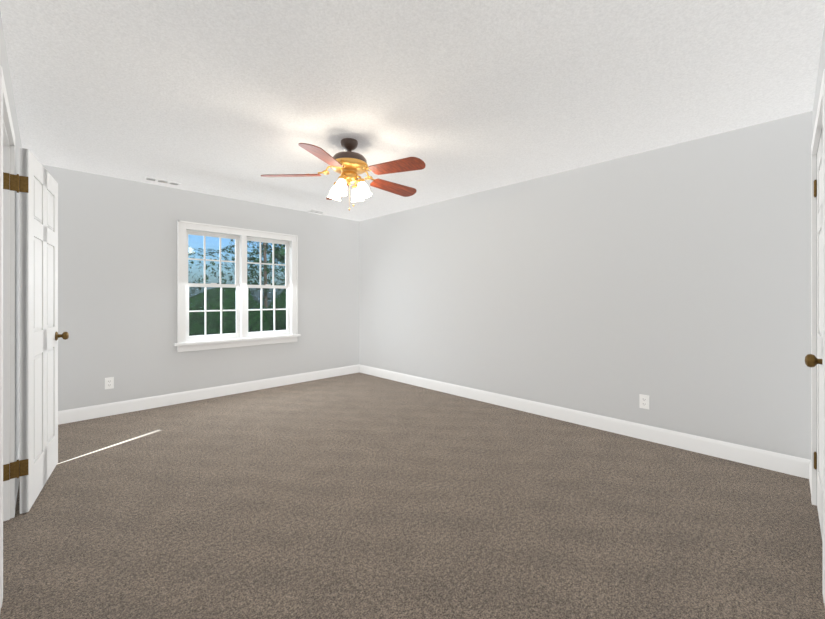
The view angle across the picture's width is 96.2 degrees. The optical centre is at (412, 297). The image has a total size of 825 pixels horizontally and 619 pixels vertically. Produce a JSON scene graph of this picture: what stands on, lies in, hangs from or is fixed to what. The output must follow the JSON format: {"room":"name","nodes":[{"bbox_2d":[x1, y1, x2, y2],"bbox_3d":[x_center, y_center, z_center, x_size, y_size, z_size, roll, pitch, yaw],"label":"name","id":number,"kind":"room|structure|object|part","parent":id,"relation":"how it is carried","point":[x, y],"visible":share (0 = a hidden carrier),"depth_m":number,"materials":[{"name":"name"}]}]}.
{"room":"empty bedroom","nodes":[
{"label":"empty bedroom","id":0,"kind":"room"},
{"bbox_2d":[0,12,21,460],"bbox_3d":[-1.771,-0.020,1.484,0.150,2.440,5.140,0,0,-45],"label":"wall","id":1,"kind":"structure","parent":0,"point":[4,63],"depth_m":2.48,"materials":[{"name":"grey paint"}]},
{"bbox_2d":[0,66,16,607],"bbox_3d":[-1.970,0.150,1.694,0.198,2.100,0.900,0,0,-45],"label":"door frame","id":2,"kind":"structure","parent":1,"relation":"attached to","point":[8,462],"depth_m":2.00,"materials":[{"name":"white wood"}]},
{"bbox_2d":[15,442,19,507],"bbox_3d":[-2.864,1.137,2.706,0.016,0.125,1.785,0,0,-45],"label":"baseboard","id":3,"kind":"structure","parent":1,"relation":"attached to","point":[18,454],"depth_m":2.27,"materials":[{"name":"white wood"}]},
{"bbox_2d":[17,148,68,513],"bbox_3d":[-2.366,0.181,2.360,0.171,2.022,0.768,0,0,-35],"label":"door","id":4,"kind":"structure","parent":1,"relation":"in","point":[39,335],"depth_m":2.23,"materials":[{"name":"white wood"}]},
{"bbox_2d":[43,165,358,410],"bbox_3d":[-2.245,-0.020,4.735,4.050,2.440,0.150,0,0,-45],"label":"wall","id":5,"kind":"structure","parent":0,"point":[117,279],"depth_m":4.06,"materials":[{"name":"grey paint"}]},
{"bbox_2d":[105,377,113,388],"bbox_3d":[-3.096,0.870,3.782,0.072,0.116,0.008,0,0,-45],"label":"electrical outlet","id":6,"kind":"object","parent":5,"relation":"attached to","point":[109,382],"visible":1,"depth_m":3.78,"materials":[{"name":"white plastic"}]},
{"bbox_2d":[58,364,359,424],"bbox_3d":[-2.197,1.137,4.666,3.720,0.125,0.016,0,0,-45],"label":"baseboard","id":7,"kind":"structure","parent":5,"relation":"attached to","point":[96,411],"depth_m":4.28,"materials":[{"name":"white wood"}]},
{"bbox_2d":[174,220,300,351],"bbox_3d":[-2.187,-0.133,4.754,1.520,1.495,0.205,0,0,-45],"label":"window","id":8,"kind":"structure","parent":5,"relation":"in","point":[242,336],"depth_m":4.70,"materials":[{"name":"white wood"}]},
{"bbox_2d":[0,372,824,618],"bbox_3d":[-0.437,1.250,2.909,4.050,0.100,5.290,0,0,-45],"label":"floor","id":9,"kind":"structure","parent":0,"point":[358,495],"depth_m":2.00,"materials":[{"name":"brown carpet"}]},
{"bbox_2d":[0,0,824,220],"bbox_3d":[-0.437,-1.290,2.909,4.050,0.100,5.290,0,0,-45],"label":"ceiling","id":10,"kind":"structure","parent":0,"point":[233,99],"depth_m":2.15,"materials":[{"name":"white paint"}]},
{"bbox_2d":[143,176,180,185],"bbox_3d":[-2.649,-1.236,3.928,0.320,0.008,0.110,0,0,-45],"label":"ceiling vent","id":11,"kind":"object","parent":10,"relation":"in","point":[162,181],"visible":1,"depth_m":3.92,"materials":[{"name":"white metal"}]},
{"bbox_2d":[308,209,325,213],"bbox_3d":[-1.372,-1.236,5.311,0.240,0.008,0.120,0,0,-45],"label":"ceiling vent","id":12,"kind":"object","parent":10,"relation":"in","point":[316,211],"visible":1,"depth_m":5.29,"materials":[{"name":"white metal"}]},
{"bbox_2d":[260,138,425,210],"bbox_3d":[-0.461,-0.962,2.959,1.269,0.557,1.298,0,0,-45],"label":"fan","id":13,"kind":"object","parent":10,"relation":"hanging from","point":[349,166],"visible":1,"depth_m":2.85,"materials":[{"name":"brown wood"}]},
{"bbox_3d":[-0.501,-0.847,2.937,0.360,0.128,0.360,0,0,-45],"label":"lamp shade","id":14,"kind":"part","parent":13,"relation":"part of","materials":[{"name":"white glass"}]},
{"bbox_2d":[359,111,812,459],"bbox_3d":[1.002,-0.020,4.227,0.150,2.440,5.140,0,0,-45],"label":"wall","id":15,"kind":"structure","parent":0,"point":[673,282],"depth_m":3.22,"materials":[{"name":"grey paint"}]},
{"bbox_2d":[360,365,803,477],"bbox_3d":[0.890,1.137,4.222,0.016,0.125,4.990,0,0,-45],"label":"baseboard","id":16,"kind":"structure","parent":15,"relation":"attached to","point":[784,463],"depth_m":3.23,"materials":[{"name":"white wood"}]},
{"bbox_2d":[639,394,648,408],"bbox_3d":[1.965,0.880,3.141,0.008,0.116,0.072,0,0,-45],"label":"electrical outlet","id":17,"kind":"object","parent":15,"relation":"attached to","point":[643,401],"visible":1,"depth_m":3.14,"materials":[{"name":"white plastic"}]},
{"bbox_2d":[813,24,824,505],"bbox_3d":[1.370,-0.020,1.082,3.750,2.440,0.150,0,0,-45],"label":"wall","id":18,"kind":"structure","parent":0,"point":[821,68],"depth_m":2.14,"materials":[{"name":"grey paint"}]},
{"bbox_2d":[804,459,810,489],"bbox_3d":[2.503,1.137,2.319,0.340,0.125,0.016,0,0,-45],"label":"baseboard","id":19,"kind":"structure","parent":18,"relation":"attached to","point":[807,463],"depth_m":2.46,"materials":[{"name":"white wood"}]},
{"bbox_2d":[805,133,821,535],"bbox_3d":[1.998,0.182,1.829,0.910,2.016,0.103,0,0,-45],"label":"door","id":20,"kind":"structure","parent":18,"relation":"in","point":[811,360],"depth_m":2.00,"materials":[{"name":"white wood"}]},
{"bbox_2d":[811,69,824,602],"bbox_3d":[2.020,0.150,1.804,1.060,2.100,0.073,0,0,-45],"label":"door frame","id":21,"kind":"structure","parent":18,"relation":"attached to","point":[819,121],"depth_m":1.86,"materials":[{"name":"white wood"}]},
{"label":"outside","id":22,"kind":"structure","parent":0,"visible":0},
{"bbox_3d":[-12.707,4.300,15.485,32.000,0.200,29.850,0,0,-45],"label":"ground","id":23,"kind":"structure","parent":22,"visible":0},
{"bbox_2d":[188,239,284,310],"bbox_3d":[-9.314,-2.393,12.860,19.537,13.192,8.702,0,0,-45],"label":"trees","id":24,"kind":"object","parent":23,"relation":"on","point":[279,251],"depth_m":15.22,"materials":[{"name":"green plant"}]},
{"bbox_2d":[189,287,285,335],"bbox_3d":[-4.216,1.894,6.749,10.838,5.039,3.490,0,0,-45],"label":"hedge","id":25,"kind":"object","parent":23,"relation":"on","point":[215,305],"depth_m":6.37,"materials":[{"name":"green plant"}]}
]}

